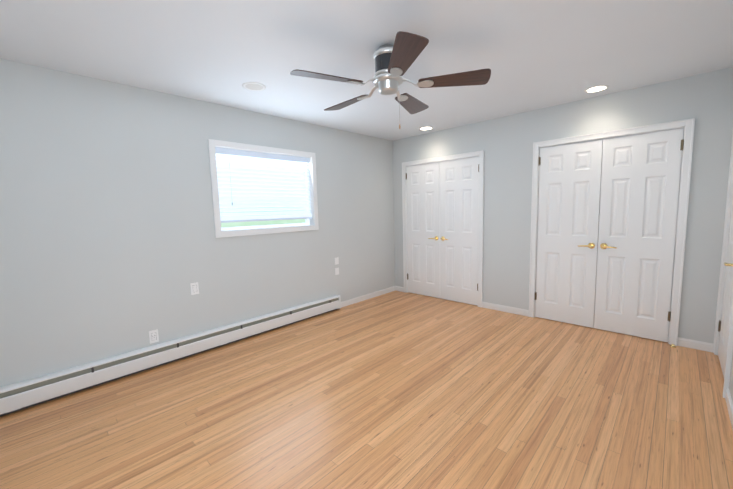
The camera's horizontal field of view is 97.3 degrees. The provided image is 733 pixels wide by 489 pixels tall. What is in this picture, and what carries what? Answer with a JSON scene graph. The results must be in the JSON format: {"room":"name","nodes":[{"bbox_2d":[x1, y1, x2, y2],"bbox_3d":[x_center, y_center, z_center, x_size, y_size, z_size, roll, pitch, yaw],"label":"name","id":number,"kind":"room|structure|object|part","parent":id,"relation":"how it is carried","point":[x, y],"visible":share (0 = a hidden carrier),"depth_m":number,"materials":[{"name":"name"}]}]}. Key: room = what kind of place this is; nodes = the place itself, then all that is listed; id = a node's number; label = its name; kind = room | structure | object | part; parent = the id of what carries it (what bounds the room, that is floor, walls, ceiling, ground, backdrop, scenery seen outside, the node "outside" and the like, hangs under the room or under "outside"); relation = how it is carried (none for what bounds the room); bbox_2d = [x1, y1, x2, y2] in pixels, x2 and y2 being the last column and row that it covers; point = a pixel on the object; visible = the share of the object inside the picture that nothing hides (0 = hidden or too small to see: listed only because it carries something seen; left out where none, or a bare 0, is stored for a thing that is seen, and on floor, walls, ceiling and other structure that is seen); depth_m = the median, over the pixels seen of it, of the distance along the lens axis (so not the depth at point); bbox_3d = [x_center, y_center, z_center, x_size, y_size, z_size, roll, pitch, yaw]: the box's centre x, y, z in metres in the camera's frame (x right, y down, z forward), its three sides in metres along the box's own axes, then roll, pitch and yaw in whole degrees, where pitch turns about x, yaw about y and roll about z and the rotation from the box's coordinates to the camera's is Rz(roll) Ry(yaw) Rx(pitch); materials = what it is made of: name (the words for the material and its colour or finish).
{"room":"empty bedroom","nodes":[
{"label":"empty bedroom","id":0,"kind":"room"},
{"bbox_2d":[0,58,394,386],"bbox_3d":[-0.991,-0.254,3.888,0.140,2.440,5.780,4,9,44],"label":"wall","id":1,"kind":"structure","parent":0,"point":[111,244],"depth_m":2.79,"materials":[{"name":"grey paint"}]},
{"bbox_2d":[149,329,158,343],"bbox_3d":[-1.915,0.828,2.904,0.007,0.115,0.070,4,9,44],"label":"duplex electrical outlet","id":2,"kind":"object","parent":1,"relation":"attached to","point":[153,336],"visible":1,"depth_m":2.90,"materials":[{"name":"white plastic"}]},
{"bbox_2d":[0,295,340,416],"bbox_3d":[-1.579,0.958,3.217,0.072,0.192,3.464,4,9,44],"label":"baseboard heater","id":3,"kind":"object","parent":1,"relation":"attached to","point":[18,396],"visible":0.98,"depth_m":2.80,"materials":[{"name":"white metal"}]},
{"bbox_2d":[190,282,198,294],"bbox_3d":[-1.668,0.429,3.131,0.007,0.115,0.070,4,9,44],"label":"electrical outlet plate","id":4,"kind":"object","parent":1,"relation":"attached to","point":[194,288],"visible":1,"depth_m":3.13,"materials":[{"name":"white plastic"}]},
{"bbox_2d":[208,139,318,237],"bbox_3d":[-1.131,-0.613,3.698,0.152,0.967,1.289,4,9,44],"label":"window","id":5,"kind":"structure","parent":1,"relation":"in","point":[240,150],"depth_m":3.61,"materials":[{"name":"white"}]},
{"label":"glass","id":6,"kind":"part","parent":5,"relation":"part of","materials":[{"name":"clear glass"}]},
{"bbox_3d":[-1.167,-0.616,3.733,0.040,0.843,1.165,4,9,44],"label":"window sash","id":7,"kind":"part","parent":5,"relation":"part of","materials":[{"name":"white plastic"}]},
{"bbox_2d":[334,257,338,264],"bbox_3d":[-0.410,0.227,4.426,0.005,0.095,0.070,4,9,44],"label":"jack","id":8,"kind":"object","parent":1,"relation":"attached to","point":[336,260],"visible":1,"depth_m":4.42,"materials":[{"name":"white plastic"}]},
{"bbox_2d":[341,286,396,307],"bbox_3d":[0.047,0.790,4.940,0.013,0.080,1.280,4,9,44],"label":"baseboard","id":9,"kind":"structure","parent":1,"relation":"attached to","point":[364,297],"depth_m":4.90,"materials":[{"name":"white wood"}]},
{"bbox_2d":[0,291,732,488],"bbox_3d":[0.625,1.108,2.504,4.530,0.060,5.780,4,9,44],"label":"floor","id":10,"kind":"structure","parent":0,"point":[397,390],"depth_m":2.15,"materials":[{"name":"brown wood"}]},
{"bbox_2d":[0,0,732,140],"bbox_3d":[0.555,-1.377,2.236,4.530,0.060,5.780,4,9,44],"label":"ceiling","id":11,"kind":"structure","parent":0,"point":[534,54],"depth_m":2.18,"materials":[{"name":"white paint"}]},
{"bbox_2d":[242,82,265,90],"bbox_3d":[-0.967,-1.359,2.777,0.196,0.006,0.196,4,9,44],"label":"recessed light","id":12,"kind":"object","parent":11,"relation":"in","point":[254,86],"visible":1,"depth_m":2.77,"materials":[{"name":"white"}]},
{"bbox_2d":[290,31,490,128],"bbox_3d":[0.127,-1.069,2.248,1.250,0.531,1.287,4,9,44],"label":"ceiling fan","id":13,"kind":"object","parent":11,"relation":"hanging from","point":[395,61],"visible":1,"depth_m":2.11,"materials":[{"name":"brown wood"}]},
{"bbox_2d":[419,126,432,129],"bbox_3d":[0.814,-1.585,4.405,0.196,0.006,0.196,4,9,44],"label":"recessed light","id":14,"kind":"object","parent":11,"relation":"in","point":[426,128],"visible":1,"depth_m":4.40,"materials":[{"name":"white"}]},
{"bbox_2d":[584,85,608,92],"bbox_3d":[2.191,-1.480,3.071,0.196,0.006,0.196,4,9,44],"label":"recessed light","id":15,"kind":"object","parent":11,"relation":"in","point":[598,88],"visible":1,"depth_m":3.06,"materials":[{"name":"white"}]},
{"bbox_2d":[393,67,732,342],"bbox_3d":[1.812,-0.351,4.053,3.660,2.440,0.120,4,9,44],"label":"wall","id":16,"kind":"structure","parent":0,"point":[704,100],"depth_m":3.36,"materials":[{"name":"grey paint"}]},
{"bbox_2d":[406,157,478,305],"bbox_3d":[1.060,-0.185,4.703,1.210,1.997,0.103,4,9,44],"label":"closet door","id":17,"kind":"structure","parent":16,"relation":"in","point":[442,222],"depth_m":4.66,"materials":[{"name":"white paint"}]},
{"bbox_2d":[402,150,483,307],"bbox_3d":[1.110,-0.200,4.754,1.229,2.028,0.121,4,9,44],"label":"door frame","id":18,"kind":"structure","parent":16,"relation":"attached to","point":[406,204],"depth_m":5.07,"materials":[{"name":"white wood"}]},
{"bbox_2d":[482,302,528,315],"bbox_3d":[1.777,0.827,4.152,0.596,0.080,0.013,4,9,44],"label":"baseboard","id":19,"kind":"structure","parent":16,"relation":"attached to","point":[519,311],"depth_m":4.14,"materials":[{"name":"white wood"}]},
{"bbox_2d":[535,128,683,341],"bbox_3d":[2.431,-0.082,3.387,1.206,1.997,0.103,4,9,44],"label":"closet door","id":20,"kind":"structure","parent":16,"relation":"in","point":[607,215],"depth_m":3.33,"materials":[{"name":"white paint"}]},
{"bbox_2d":[528,118,694,345],"bbox_3d":[2.481,-0.096,3.438,1.225,2.028,0.121,4,9,44],"label":"door frame","id":21,"kind":"structure","parent":16,"relation":"attached to","point":[677,210],"depth_m":3.08,"materials":[{"name":"white wood"}]},
{"bbox_2d":[677,337,712,351],"bbox_3d":[3.024,0.921,2.955,0.257,0.080,0.013,4,9,44],"label":"baseboard","id":22,"kind":"structure","parent":16,"relation":"attached to","point":[695,344],"depth_m":2.96,"materials":[{"name":"white wood"}]},
{"bbox_2d":[729,352,732,401],"bbox_3d":[1.746,-0.047,1.260,0.140,2.440,5.780,4,9,44],"label":"wall","id":23,"kind":"structure","parent":0,"point":[731,383],"depth_m":2.14,"materials":[{"name":"grey paint"}]},
{"bbox_2d":[713,135,732,397],"bbox_3d":[2.810,-0.014,2.388,0.164,2.072,0.938,4,9,44],"label":"door frame","id":24,"kind":"structure","parent":23,"relation":"attached to","point":[720,294],"depth_m":2.72,"materials":[{"name":"white wood"}]},
{"bbox_2d":[718,198,732,376],"bbox_3d":[2.765,0.011,2.445,0.103,1.997,0.818,4,9,44],"label":"hall door","id":25,"kind":"structure","parent":23,"relation":"in","point":[723,325],"depth_m":2.60,"materials":[{"name":"white paint"}]},
{"bbox_2d":[725,388,732,429],"bbox_3d":[1.143,1.203,0.842,0.013,0.080,3.825,4,9,44],"label":"baseboard","id":26,"kind":"structure","parent":23,"relation":"attached to","point":[728,398],"depth_m":2.06,"materials":[{"name":"white wood"}]},
{"label":"outside","id":27,"kind":"structure","parent":0,"visible":0},
{"bbox_2d":[216,153,305,227],"bbox_3d":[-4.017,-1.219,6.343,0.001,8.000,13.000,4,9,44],"label":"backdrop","id":28,"kind":"structure","parent":27,"point":[239,224],"depth_m":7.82,"materials":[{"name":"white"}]}
]}

